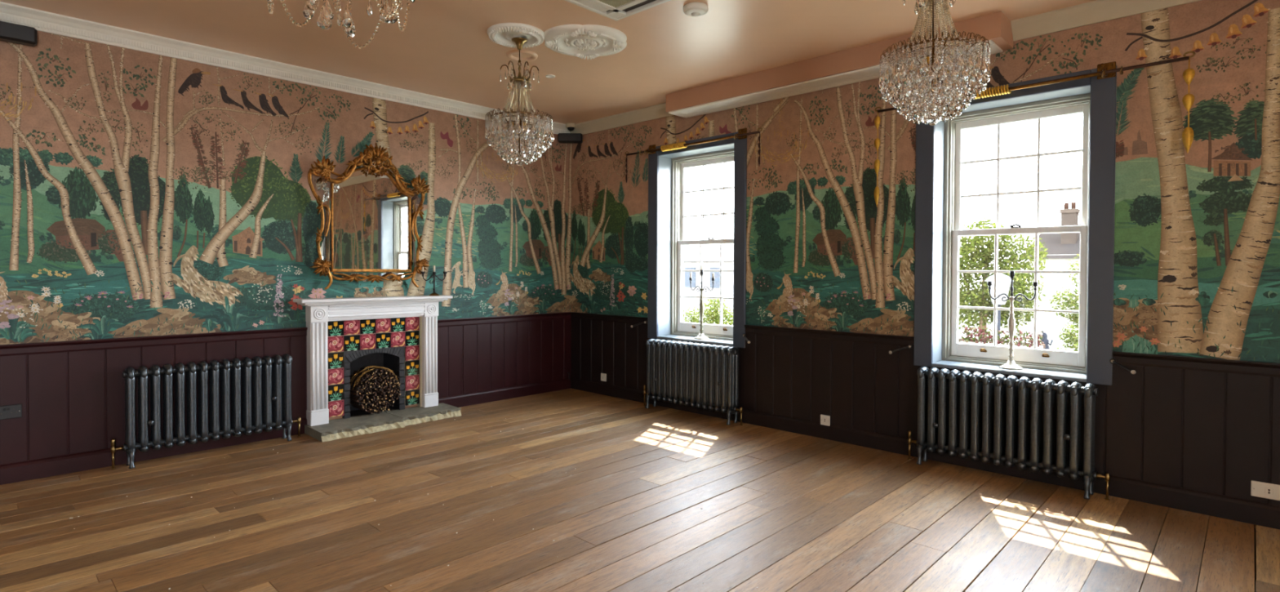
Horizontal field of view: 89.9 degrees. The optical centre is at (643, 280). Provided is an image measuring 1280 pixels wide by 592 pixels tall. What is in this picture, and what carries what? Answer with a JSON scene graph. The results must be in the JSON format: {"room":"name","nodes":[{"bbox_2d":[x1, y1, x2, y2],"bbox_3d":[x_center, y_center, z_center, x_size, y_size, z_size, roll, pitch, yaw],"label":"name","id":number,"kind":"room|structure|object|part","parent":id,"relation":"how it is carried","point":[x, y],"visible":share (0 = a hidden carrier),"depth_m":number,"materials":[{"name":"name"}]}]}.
{"room":"historic interior","nodes":[
{"label":"historic interior","id":0,"kind":"room"},
{"bbox_2d":[0,31,571,464],"bbox_3d":[-3.479,-0.187,4.960,0.176,3.200,8.100,1,1,44],"label":"wall","id":1,"kind":"structure","parent":0,"point":[158,210],"depth_m":4.95,"materials":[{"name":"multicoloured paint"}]},
{"bbox_2d":[0,403,22,419],"bbox_3d":[-4.145,0.857,4.170,0.017,0.088,0.145,1,1,44],"label":"wall socket","id":2,"kind":"object","parent":1,"relation":"attached to","point":[15,411],"visible":1,"depth_m":4.18,"materials":[{"name":"black plastic"}]},
{"bbox_2d":[0,21,37,46],"bbox_3d":[-4.113,-1.592,4.098,0.128,0.110,0.340,1,1,44],"label":"wall speaker","id":3,"kind":"object","parent":1,"relation":"attached to","point":[9,32],"visible":1,"depth_m":4.12,"materials":[{"name":"black plastic"}]},
{"bbox_2d":[0,1,570,134],"bbox_3d":[-3.441,-1.727,4.837,0.080,0.117,7.600,1,1,44],"label":"crown molding","id":4,"kind":"structure","parent":1,"relation":"attached to","point":[41,20],"depth_m":5.00,"materials":[{"name":"white paint"}]},
{"bbox_2d":[0,377,570,484],"bbox_3d":[-3.469,1.251,4.899,0.032,0.125,7.600,1,1,44],"label":"baseboard","id":5,"kind":"structure","parent":1,"relation":"attached to","point":[20,471],"depth_m":4.79,"materials":[{"name":"paint"}]},
{"bbox_3d":[-3.465,0.446,4.885,0.036,0.075,7.600,1,1,44],"label":"chair rail","id":6,"kind":"part","parent":1,"relation":"part of","materials":[{"name":"paint"}]},
{"bbox_2d":[307,142,430,289],"bbox_3d":[-2.461,-0.586,5.841,0.125,1.335,1.104,1,1,44],"label":"wall mirror","id":7,"kind":"object","parent":1,"relation":"attached to","point":[372,216],"visible":1,"depth_m":5.83,"materials":[{"name":"gold metal"}]},
{"bbox_3d":[-2.517,-0.557,5.862,0.016,1.106,0.929,1,1,44],"label":"margin glass","id":8,"kind":"part","parent":7,"relation":"part of","materials":[{"name":"silver mirror"}]},
{"bbox_3d":[-2.491,-0.555,5.884,0.024,0.935,0.721,1,1,44],"label":"glass","id":9,"kind":"part","parent":7,"relation":"part of","materials":[{"name":"silver mirror"}]},
{"bbox_2d":[0,0,1097,124],"bbox_3d":[-0.172,-1.803,1.801,9.400,0.150,8.100,1,1,44],"label":"ceiling","id":10,"kind":"structure","parent":0,"point":[445,49],"depth_m":4.66,"materials":[{"name":"beige paint"}]},
{"bbox_2d":[266,0,415,48],"bbox_3d":[-1.032,-1.293,2.183,0.485,0.888,0.550,1,1,23],"label":"chandelier","id":11,"kind":"object","parent":10,"relation":"hanging from","point":[387,15],"visible":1,"depth_m":2.24,"materials":[{"name":"clear glass"}]},
{"bbox_2d":[487,22,544,48],"bbox_3d":[-0.913,-1.749,4.609,0.410,0.048,0.410,1,1,44],"label":"ceiling rose","id":12,"kind":"object","parent":10,"relation":"attached to","point":[503,33],"visible":0.91,"depth_m":4.54,"materials":[{"name":"white paint"}]},
{"bbox_2d":[484,37,554,166],"bbox_3d":[-0.898,-1.283,4.648,0.494,0.913,0.495,1,1,38],"label":"chandelier","id":13,"kind":"object","parent":12,"relation":"hanging from","point":[502,144],"visible":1,"depth_m":4.57,"materials":[{"name":"clear glass"}]},
{"bbox_3d":[-0.988,-1.502,4.634,0.098,0.113,0.007,0,1,-7],"label":"crown arm","id":14,"kind":"part","parent":13,"relation":"part of","materials":[{"name":"gold metal"}]},
{"bbox_3d":[-0.933,-1.501,4.561,0.007,0.113,0.098,1,1,23],"label":"crown arm","id":15,"kind":"part","parent":13,"relation":"part of","materials":[{"name":"gold metal"}]},
{"bbox_3d":[-0.897,-1.612,4.643,0.028,0.123,0.019,0,1,-21],"label":"hanging rod","id":16,"kind":"part","parent":13,"relation":"part of","materials":[{"name":"gold metal"}]},
{"bbox_3d":[-0.899,-1.151,4.650,0.023,0.555,0.024,1,1,38],"label":"stem","id":17,"kind":"part","parent":13,"relation":"part of","materials":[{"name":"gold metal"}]},
{"bbox_2d":[506,49,537,62],"bbox_3d":[-0.961,-1.772,5.067,0.250,0.016,0.250,1,1,44],"label":"ring","id":18,"kind":"object","parent":13,"relation":"attached to","point":[534,56],"visible":0.94,"depth_m":5.04,"materials":[{"name":"gold metal"}]},
{"bbox_3d":[-0.842,-1.501,4.572,0.007,0.113,0.098,0,1,-37],"label":"crown arm","id":19,"kind":"part","parent":13,"relation":"part of","materials":[{"name":"gold metal"}]},
{"bbox_3d":[-0.807,-1.502,4.656,0.098,0.113,0.007,0,1,-7],"label":"crown arm","id":20,"kind":"part","parent":13,"relation":"part of","materials":[{"name":"gold metal"}]},
{"bbox_2d":[545,74,555,78],"bbox_3d":[-0.814,-1.784,5.609,0.084,0.008,0.084,1,1,44],"label":"recessed light","id":21,"kind":"object","parent":10,"relation":"in","point":[549,76],"visible":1,"depth_m":5.61,"materials":[{"name":"white paint"}]},
{"bbox_2d":[565,123,576,131],"bbox_3d":[-0.842,-1.775,7.451,0.120,0.081,0.120,1,1,44],"label":"dome camera","id":22,"kind":"object","parent":10,"relation":"attached to","point":[571,126],"visible":1,"depth_m":7.41,"materials":[{"name":"beige paint"}]},
{"bbox_2d":[543,24,626,59],"bbox_3d":[-0.429,-1.746,4.735,0.611,0.054,0.611,0,1,-1],"label":"ceiling rose","id":23,"kind":"object","parent":10,"relation":"attached to","point":[593,41],"visible":1,"depth_m":4.67,"materials":[{"name":"white paint"}]},
{"bbox_2d":[564,0,671,21],"bbox_3d":[-0.163,-1.742,3.613,0.980,0.026,0.980,1,1,44],"label":"air conditioner","id":24,"kind":"object","parent":10,"relation":"attached to","point":[615,10],"visible":1,"depth_m":4.07,"materials":[{"name":"white plastic"}]},
{"bbox_2d":[596,0,635,8],"bbox_3d":[-0.163,-1.740,3.613,0.690,0.014,0.690,1,1,44],"label":"grille","id":25,"kind":"object","parent":24,"relation":"attached to","point":[608,3],"depth_m":4.02,"materials":[{"name":"beige"}]},
{"bbox_2d":[683,2,707,16],"bbox_3d":[0.337,-1.736,4.132,0.160,0.051,0.160,1,1,44],"label":"smoke detector","id":26,"kind":"object","parent":10,"relation":"attached to","point":[691,9],"visible":1,"depth_m":4.09,"materials":[{"name":"white plastic"}]},
{"bbox_2d":[666,11,1013,112],"bbox_3d":[1.378,-1.692,5.295,2.920,0.165,0.300,1,1,44],"label":"bulkhead","id":27,"kind":"object","parent":10,"relation":"attached to","point":[996,27],"visible":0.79,"depth_m":5.07,"materials":[{"name":"pink paint"}]},
{"bbox_2d":[668,40,1002,118],"bbox_3d":[1.363,-1.602,5.310,2.840,0.016,0.270,1,1,44],"label":"crown molding","id":28,"kind":"structure","parent":27,"relation":"attached to","point":[869,73],"depth_m":5.38,"materials":[{"name":"white paint"}]},
{"bbox_3d":[1.409,-1.602,5.358,2.640,0.009,0.031,1,1,44],"label":"blade","id":29,"kind":"part","parent":28,"relation":"part of","materials":[{"name":"white paint"}]},
{"bbox_2d":[878,0,991,125],"bbox_3d":[1.394,-1.243,3.079,0.495,0.997,0.494,0,1,15],"label":"chandelier","id":30,"kind":"object","parent":10,"relation":"hanging from","point":[945,102],"visible":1,"depth_m":2.98,"materials":[{"name":"clear glass"}]},
{"bbox_3d":[1.350,-1.103,3.047,0.028,0.077,0.030,1,1,21],"label":"bulb","id":31,"kind":"part","parent":30,"relation":"part of","materials":[{"name":"white glass"}]},
{"bbox_3d":[1.393,-1.069,3.082,0.023,0.555,0.024,1,1,21],"label":"stem","id":32,"kind":"part","parent":30,"relation":"part of","materials":[{"name":"gold metal"}]},
{"bbox_2d":[0,388,1279,591],"bbox_3d":[-0.175,1.387,1.772,9.116,0.031,7.598,1,1,44],"label":"floor","id":33,"kind":"structure","parent":0,"point":[781,510],"depth_m":3.59,"materials":[{"name":"brown wood"}]},
{"bbox_2d":[110,353,301,469],"bbox_3d":[-3.295,0.961,4.919,0.174,0.707,1.236,1,1,44],"label":"radiator","id":34,"kind":"object","parent":33,"relation":"on","point":[271,408],"visible":1,"depth_m":4.87,"materials":[{"name":"grey metal"}]},
{"bbox_2d":[304,402,461,441],"bbox_3d":[-2.317,1.268,5.818,0.438,0.072,1.290,1,1,44],"label":"hearth slab","id":35,"kind":"object","parent":33,"relation":"on","point":[340,428],"visible":1,"depth_m":5.67,"materials":[{"name":"stone"}]},
{"bbox_2d":[293,294,453,426],"bbox_3d":[-2.536,0.701,5.971,0.535,1.100,1.380,1,1,44],"label":"fireplace","id":36,"kind":"object","parent":35,"relation":"on","point":[345,335],"visible":0.99,"depth_m":5.83,"materials":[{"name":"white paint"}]},
{"bbox_2d":[293,294,453,306],"bbox_3d":[-2.418,0.182,5.853,0.215,0.058,1.380,1,1,44],"label":"mantel shelf","id":37,"kind":"object","parent":36,"relation":"attached to","point":[406,300],"depth_m":5.77,"materials":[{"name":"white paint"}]},
{"bbox_2d":[349,365,400,413],"bbox_3d":[-2.527,1.008,5.981,0.303,0.420,0.435,1,1,44],"label":"bundle","id":38,"kind":"object","parent":36,"relation":"in","point":[372,388],"visible":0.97,"depth_m":5.90,"materials":[{"name":"brown wood"}]},
{"bbox_2d":[420,265,447,295],"bbox_3d":[-2.042,0.001,6.257,0.098,0.295,0.278,1,1,44],"label":"candelabrum","id":39,"kind":"object","parent":36,"relation":"on","point":[445,272],"visible":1,"depth_m":6.25,"materials":[{"name":"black metal"}]},
{"bbox_3d":[-2.042,0.020,6.257,0.036,0.207,0.036,1,1,44],"label":"stem","id":40,"kind":"part","parent":39,"relation":"part of","materials":[{"name":"black metal"}]},
{"bbox_2d":[643,337,742,425],"bbox_3d":[0.454,0.954,6.238,1.236,0.707,0.174,1,1,44],"label":"radiator","id":41,"kind":"object","parent":33,"relation":"on","point":[700,375],"visible":1,"depth_m":6.15,"materials":[{"name":"grey metal"}]},
{"bbox_2d":[907,365,1110,500],"bbox_3d":[2.426,0.990,4.366,1.236,0.707,0.174,1,1,44],"label":"radiator","id":42,"kind":"object","parent":33,"relation":"on","point":[946,424],"visible":1,"depth_m":4.31,"materials":[{"name":"grey metal"}]},
{"bbox_2d":[570,0,1279,528],"bbox_3d":[2.495,-0.161,4.641,9.000,3.200,0.336,1,1,44],"label":"wall","id":43,"kind":"structure","parent":0,"point":[830,271],"depth_m":4.09,"materials":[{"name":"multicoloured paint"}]},
{"bbox_2d":[557,133,582,143],"bbox_3d":[-0.851,-1.651,7.490,0.280,0.100,0.196,0,1,-1],"label":"wall speaker","id":44,"kind":"object","parent":43,"relation":"attached to","point":[571,138],"visible":1,"depth_m":7.39,"materials":[{"name":"black plastic"}]},
{"bbox_2d":[558,133,581,141],"bbox_3d":[-0.848,-1.650,7.396,0.260,0.084,0.008,0,1,-2],"label":"speaker grille","id":45,"kind":"object","parent":44,"relation":"attached to","point":[562,137],"depth_m":7.39,"materials":[{"name":"black metal"}]},
{"bbox_2d":[600,373,606,381],"bbox_3d":[-0.451,1.093,7.239,0.085,0.085,0.015,1,1,44],"label":"wall socket","id":46,"kind":"object","parent":43,"relation":"attached to","point":[603,376],"visible":1,"depth_m":7.23,"materials":[{"name":"white plastic"}]},
{"bbox_2d":[631,320,647,327],"bbox_3d":[-0.047,0.463,6.783,0.176,0.075,0.034,0,1,6],"label":"curtain holdback","id":47,"kind":"object","parent":43,"relation":"attached to","point":[644,322],"visible":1,"depth_m":6.77,"materials":[{"name":"black metal"}]},
{"bbox_2d":[647,132,746,347],"bbox_3d":[0.651,-0.352,6.495,1.229,2.072,0.464,1,1,44],"label":"window","id":48,"kind":"structure","parent":43,"relation":"in","point":[667,192],"depth_m":6.67,"materials":[{"name":"grey wood"}]},
{"bbox_2d":[625,127,762,182],"bbox_3d":[0.444,-1.214,6.288,1.724,0.382,0.110,1,1,44],"label":"pole","id":49,"kind":"object","parent":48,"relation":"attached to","point":[742,133],"visible":1,"depth_m":6.26,"materials":[{"name":"brown metal"}]},
{"bbox_3d":[0.454,-1.326,6.246,1.090,0.022,0.021,1,1,44],"label":"polished rod","id":50,"kind":"part","parent":49,"relation":"part of","materials":[{"name":"gold metal"}]},
{"bbox_3d":[0.429,-1.330,6.270,1.670,0.020,0.019,1,1,44],"label":"rod","id":51,"kind":"part","parent":49,"relation":"part of","materials":[{"name":"brown metal"}]},
{"bbox_3d":[0.584,0.599,6.442,1.003,0.028,0.268,1,1,44],"label":"sill","id":52,"kind":"part","parent":48,"relation":"part of","materials":[{"name":"grey paint"}]},
{"bbox_2d":[688,264,715,339],"bbox_3d":[0.586,0.214,6.436,0.147,0.742,0.293,0,1,-23],"label":"candelabrum","id":53,"kind":"object","parent":48,"relation":"on","point":[701,336],"visible":1,"depth_m":6.42,"materials":[{"name":"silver metal"}]},
{"bbox_3d":[0.528,0.067,6.489,0.136,0.095,0.010,1,1,44],"label":"arm","id":54,"kind":"part","parent":53,"relation":"part of","materials":[{"name":"black metal"}]},
{"bbox_3d":[0.585,0.305,6.437,0.048,0.460,0.048,1,1,44],"label":"stem","id":55,"kind":"part","parent":53,"relation":"part of","materials":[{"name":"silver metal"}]},
{"bbox_3d":[0.586,-0.012,6.432,0.032,0.185,0.032,1,1,44],"label":"stem","id":56,"kind":"part","parent":53,"relation":"part of","materials":[{"name":"black metal"}]},
{"bbox_3d":[0.644,0.069,6.378,0.136,0.095,0.010,1,1,44],"label":"arm","id":57,"kind":"part","parent":53,"relation":"part of","materials":[{"name":"black metal"}]},
{"bbox_3d":[0.678,-0.352,6.523,0.963,1.872,0.105,1,1,44],"label":"frame","id":58,"kind":"part","parent":48,"relation":"part of","materials":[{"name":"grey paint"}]},
{"bbox_3d":[0.692,0.066,6.545,0.863,0.964,0.040,1,1,44],"label":"sash","id":59,"kind":"part","parent":48,"relation":"part of","materials":[{"name":"white paint"}]},
{"bbox_3d":[0.725,-0.807,6.563,0.863,0.872,0.040,1,1,44],"label":"sash","id":60,"kind":"part","parent":48,"relation":"part of","materials":[{"name":"white paint"}]},
{"bbox_2d":[742,333,750,343],"bbox_3d":[0.942,0.531,5.844,0.034,0.075,0.176,0,1,-9],"label":"curtain holdback","id":61,"kind":"object","parent":43,"relation":"attached to","point":[744,335],"visible":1,"depth_m":5.83,"materials":[{"name":"black metal"}]},
{"bbox_2d":[820,413,830,426],"bbox_3d":[1.522,1.170,5.366,0.085,0.085,0.015,1,1,44],"label":"wall socket","id":62,"kind":"object","parent":43,"relation":"attached to","point":[824,419],"visible":1,"depth_m":5.36,"materials":[{"name":"white plastic"}]},
{"bbox_2d":[569,0,1202,134],"bbox_3d":[2.389,-1.701,4.487,8.980,0.117,0.080,1,1,44],"label":"crown molding","id":63,"kind":"structure","parent":43,"relation":"attached to","point":[1099,11],"depth_m":4.18,"materials":[{"name":"beige paint"}]},
{"bbox_2d":[888,344,912,354],"bbox_3d":[1.958,0.524,4.880,0.176,0.075,0.034,0,1,6],"label":"curtain holdback","id":64,"kind":"object","parent":43,"relation":"attached to","point":[909,346],"visible":1,"depth_m":4.87,"materials":[{"name":"black metal"}]},
{"bbox_3d":[1.958,0.524,4.874,0.141,0.057,0.022,0,1,5],"label":"arm","id":65,"kind":"part","parent":64,"relation":"part of","materials":[{"name":"black metal"}]},
{"bbox_2d":[570,377,1279,528],"bbox_3d":[2.388,1.278,4.556,9.000,0.125,0.032,1,1,44],"label":"baseboard","id":66,"kind":"structure","parent":43,"relation":"attached to","point":[1256,513],"depth_m":4.41,"materials":[{"name":"brown paint"}]},
{"bbox_3d":[2.389,0.473,4.542,9.000,0.075,0.036,1,1,44],"label":"chair rail","id":67,"kind":"part","parent":43,"relation":"part of","materials":[{"name":"brown paint"}]},
{"bbox_2d":[913,65,1116,385],"bbox_3d":[2.655,-0.316,4.593,1.225,2.072,0.464,1,1,44],"label":"window","id":68,"kind":"structure","parent":43,"relation":"in","point":[939,146],"depth_m":4.56,"materials":[{"name":"grey wood"}]},
{"bbox_3d":[2.588,0.635,4.540,0.999,0.028,0.268,1,1,44],"label":"sill","id":69,"kind":"part","parent":68,"relation":"part of","materials":[{"name":"grey paint"}]},
{"bbox_2d":[986,270,1038,369],"bbox_3d":[2.599,0.276,4.524,0.147,0.690,0.293,0,1,-23],"label":"candelabrum","id":70,"kind":"object","parent":68,"relation":"on","point":[1011,364],"visible":1,"depth_m":4.51,"materials":[{"name":"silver metal"}]},
{"bbox_2d":[986,281,992,288],"bbox_3d":[2.496,0.036,4.619,0.030,0.057,0.032,1,1,44],"label":"candle cup","id":71,"kind":"object","parent":70,"relation":"on","point":[989,283],"depth_m":4.61,"materials":[{"name":"black metal"}]},
{"bbox_3d":[2.542,0.103,4.577,0.136,0.095,0.010,1,1,44],"label":"arm","id":72,"kind":"part","parent":70,"relation":"part of","materials":[{"name":"black metal"}]},
{"bbox_3d":[2.599,0.341,4.525,0.048,0.460,0.048,1,1,44],"label":"stem","id":73,"kind":"part","parent":70,"relation":"part of","materials":[{"name":"beige metal"}]},
{"bbox_3d":[2.600,0.024,4.520,0.032,0.185,0.032,1,1,44],"label":"stem","id":74,"kind":"part","parent":70,"relation":"part of","materials":[{"name":"black metal"}]},
{"bbox_3d":[2.658,0.105,4.466,0.136,0.095,0.010,1,1,44],"label":"arm","id":75,"kind":"part","parent":70,"relation":"part of","materials":[{"name":"black metal"}]},
{"bbox_2d":[1032,281,1038,290],"bbox_3d":[2.704,0.040,4.422,0.030,0.057,0.032,1,1,44],"label":"candle cup","id":76,"kind":"object","parent":70,"relation":"on","point":[1034,283],"depth_m":4.41,"materials":[{"name":"black metal"}]},
{"bbox_3d":[2.682,-0.316,4.621,0.959,1.872,0.105,1,1,44],"label":"frame","id":77,"kind":"part","parent":68,"relation":"part of","materials":[{"name":"grey paint"}]},
{"bbox_3d":[2.695,0.102,4.643,0.859,0.964,0.040,1,1,44],"label":"sash","id":78,"kind":"part","parent":68,"relation":"part of","materials":[{"name":"white paint"}]},
{"bbox_3d":[2.728,-0.771,4.661,0.859,0.872,0.040,1,1,44],"label":"sash","id":79,"kind":"part","parent":68,"relation":"part of","materials":[{"name":"white paint"}]},
{"bbox_2d":[874,51,1195,207],"bbox_3d":[2.494,-0.963,4.345,1.889,0.813,0.110,1,1,44],"label":"pole","id":80,"kind":"object","parent":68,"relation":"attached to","point":[1106,70],"visible":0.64,"depth_m":4.01,"materials":[{"name":"brown metal"}]},
{"bbox_3d":[2.479,-1.293,4.324,1.835,0.020,0.019,1,1,44],"label":"rod","id":81,"kind":"part","parent":80,"relation":"part of","materials":[{"name":"brown metal"}]},
{"bbox_3d":[2.448,-1.290,4.353,1.080,0.022,0.021,1,1,44],"label":"polished rod","id":82,"kind":"part","parent":80,"relation":"part of","materials":[{"name":"gold metal"}]},
{"bbox_2d":[1109,358,1136,373],"bbox_3d":[2.948,0.527,3.940,0.034,0.075,0.176,0,1,-9],"label":"curtain holdback","id":83,"kind":"object","parent":43,"relation":"attached to","point":[1113,361],"visible":1,"depth_m":3.94,"materials":[{"name":"black metal"}]},
{"bbox_3d":[2.941,0.527,3.940,0.022,0.057,0.141,0,1,-8],"label":"arm","id":84,"kind":"part","parent":83,"relation":"part of","materials":[{"name":"black metal"}]},
{"bbox_2d":[1253,528,1256,591],"bbox_3d":[-0.218,1.458,1.814,9.000,0.109,7.600,1,1,44],"label":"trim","id":85,"kind":"structure","parent":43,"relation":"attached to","point":[1255,548],"depth_m":3.25,"materials":[{"name":"brown wood"}]},
{"bbox_2d":[1250,480,1279,500],"bbox_3d":[3.451,1.161,3.535,0.145,0.085,0.015,1,1,44],"label":"wall socket","id":86,"kind":"object","parent":43,"relation":"attached to","point":[1260,489],"visible":1,"depth_m":3.54,"materials":[{"name":"white plastic"}]},
{"label":"outside","id":87,"kind":"structure","parent":0,"visible":0},
{"bbox_2d":[682,289,1078,351],"bbox_3d":[16.323,1.331,33.035,70.000,0.100,59.540,1,1,44],"label":"ground","id":88,"kind":"structure","parent":87,"point":[1052,327],"depth_m":19.55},
{"bbox_2d":[682,298,733,325],"bbox_3d":[1.829,0.943,16.602,0.881,1.084,2.463,0,1,-35],"label":"bush","id":89,"kind":"object","parent":88,"relation":"on","point":[711,318],"visible":0.56,"depth_m":16.47,"materials":[{"name":"green plant"}]},
{"bbox_2d":[682,244,733,306],"bbox_3d":[5.205,-0.307,32.913,6.400,3.100,5.600,1,1,44],"label":"house","id":90,"kind":"structure","parent":88,"relation":"on","point":[711,253],"depth_m":31.68,"materials":[{"name":"white paint"}]},
{"bbox_2d":[985,269,1013,336],"bbox_3d":[4.636,0.736,8.367,0.303,1.750,0.350,1,1,44],"label":"street lantern","id":91,"kind":"object","parent":88,"relation":"on","point":[1004,282],"visible":0.43,"depth_m":8.29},
{"bbox_3d":[4.636,0.961,8.370,0.100,1.300,0.100,1,1,44],"label":"post","id":92,"kind":"part","parent":91,"relation":"part of","materials":[{"name":"grey metal"}]},
{"bbox_2d":[985,269,1013,281],"bbox_3d":[4.639,-0.064,8.354,0.303,0.150,0.350,1,1,44],"label":"hood","id":93,"kind":"object","parent":91,"relation":"attached to","point":[1001,277],"depth_m":8.27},
{"bbox_2d":[959,326,1044,348],"bbox_3d":[4.299,1.098,7.728,0.865,1.043,0.328,1,1,44],"label":"flower box","id":94,"kind":"object","parent":88,"relation":"on","point":[969,339],"visible":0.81,"depth_m":7.68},
{"bbox_2d":[958,217,1048,337],"bbox_3d":[6.959,0.145,12.968,2.190,2.830,1.597,1,1,44],"label":"tree","id":95,"kind":"object","parent":88,"relation":"on","point":[975,256],"visible":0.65,"depth_m":12.70,"materials":[{"name":"green plant"}]},
{"bbox_2d":[958,337,1048,349],"bbox_3d":[5.609,1.296,11.269,2.630,0.550,0.140,1,1,44],"label":"wall","id":96,"kind":"structure","parent":88,"relation":"on","point":[959,339],"depth_m":10.45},
{"bbox_2d":[1040,328,1053,349],"bbox_3d":[7.908,1.252,12.575,0.254,0.614,0.200,1,1,44],"label":"statue","id":97,"kind":"object","parent":88,"relation":"on","point":[1045,340],"visible":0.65,"depth_m":12.55,"materials":[{"name":"grey stone"}]},
{"bbox_2d":[1025,202,1081,320],"bbox_3d":[18.896,-0.713,23.287,7.700,4.300,6.500,1,1,44],"label":"house","id":98,"kind":"structure","parent":88,"relation":"on","point":[1061,247],"depth_m":23.27,"materials":[{"name":"white paint"}]},
{"bbox_2d":[1048,252,1079,328],"bbox_3d":[8.933,0.498,12.856,1.422,2.130,0.925,1,1,44],"label":"tree","id":99,"kind":"object","parent":88,"relation":"on","point":[1074,317],"visible":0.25,"depth_m":12.97,"materials":[{"name":"green plant"}]},
{"bbox_2d":[1055,324,1078,351],"bbox_3d":[7.626,1.174,11.191,0.704,0.809,0.692,1,1,44],"label":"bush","id":100,"kind":"object","parent":88,"relation":"on","point":[1071,336],"visible":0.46,"depth_m":11.21,"materials":[{"name":"green plant"}]}
]}

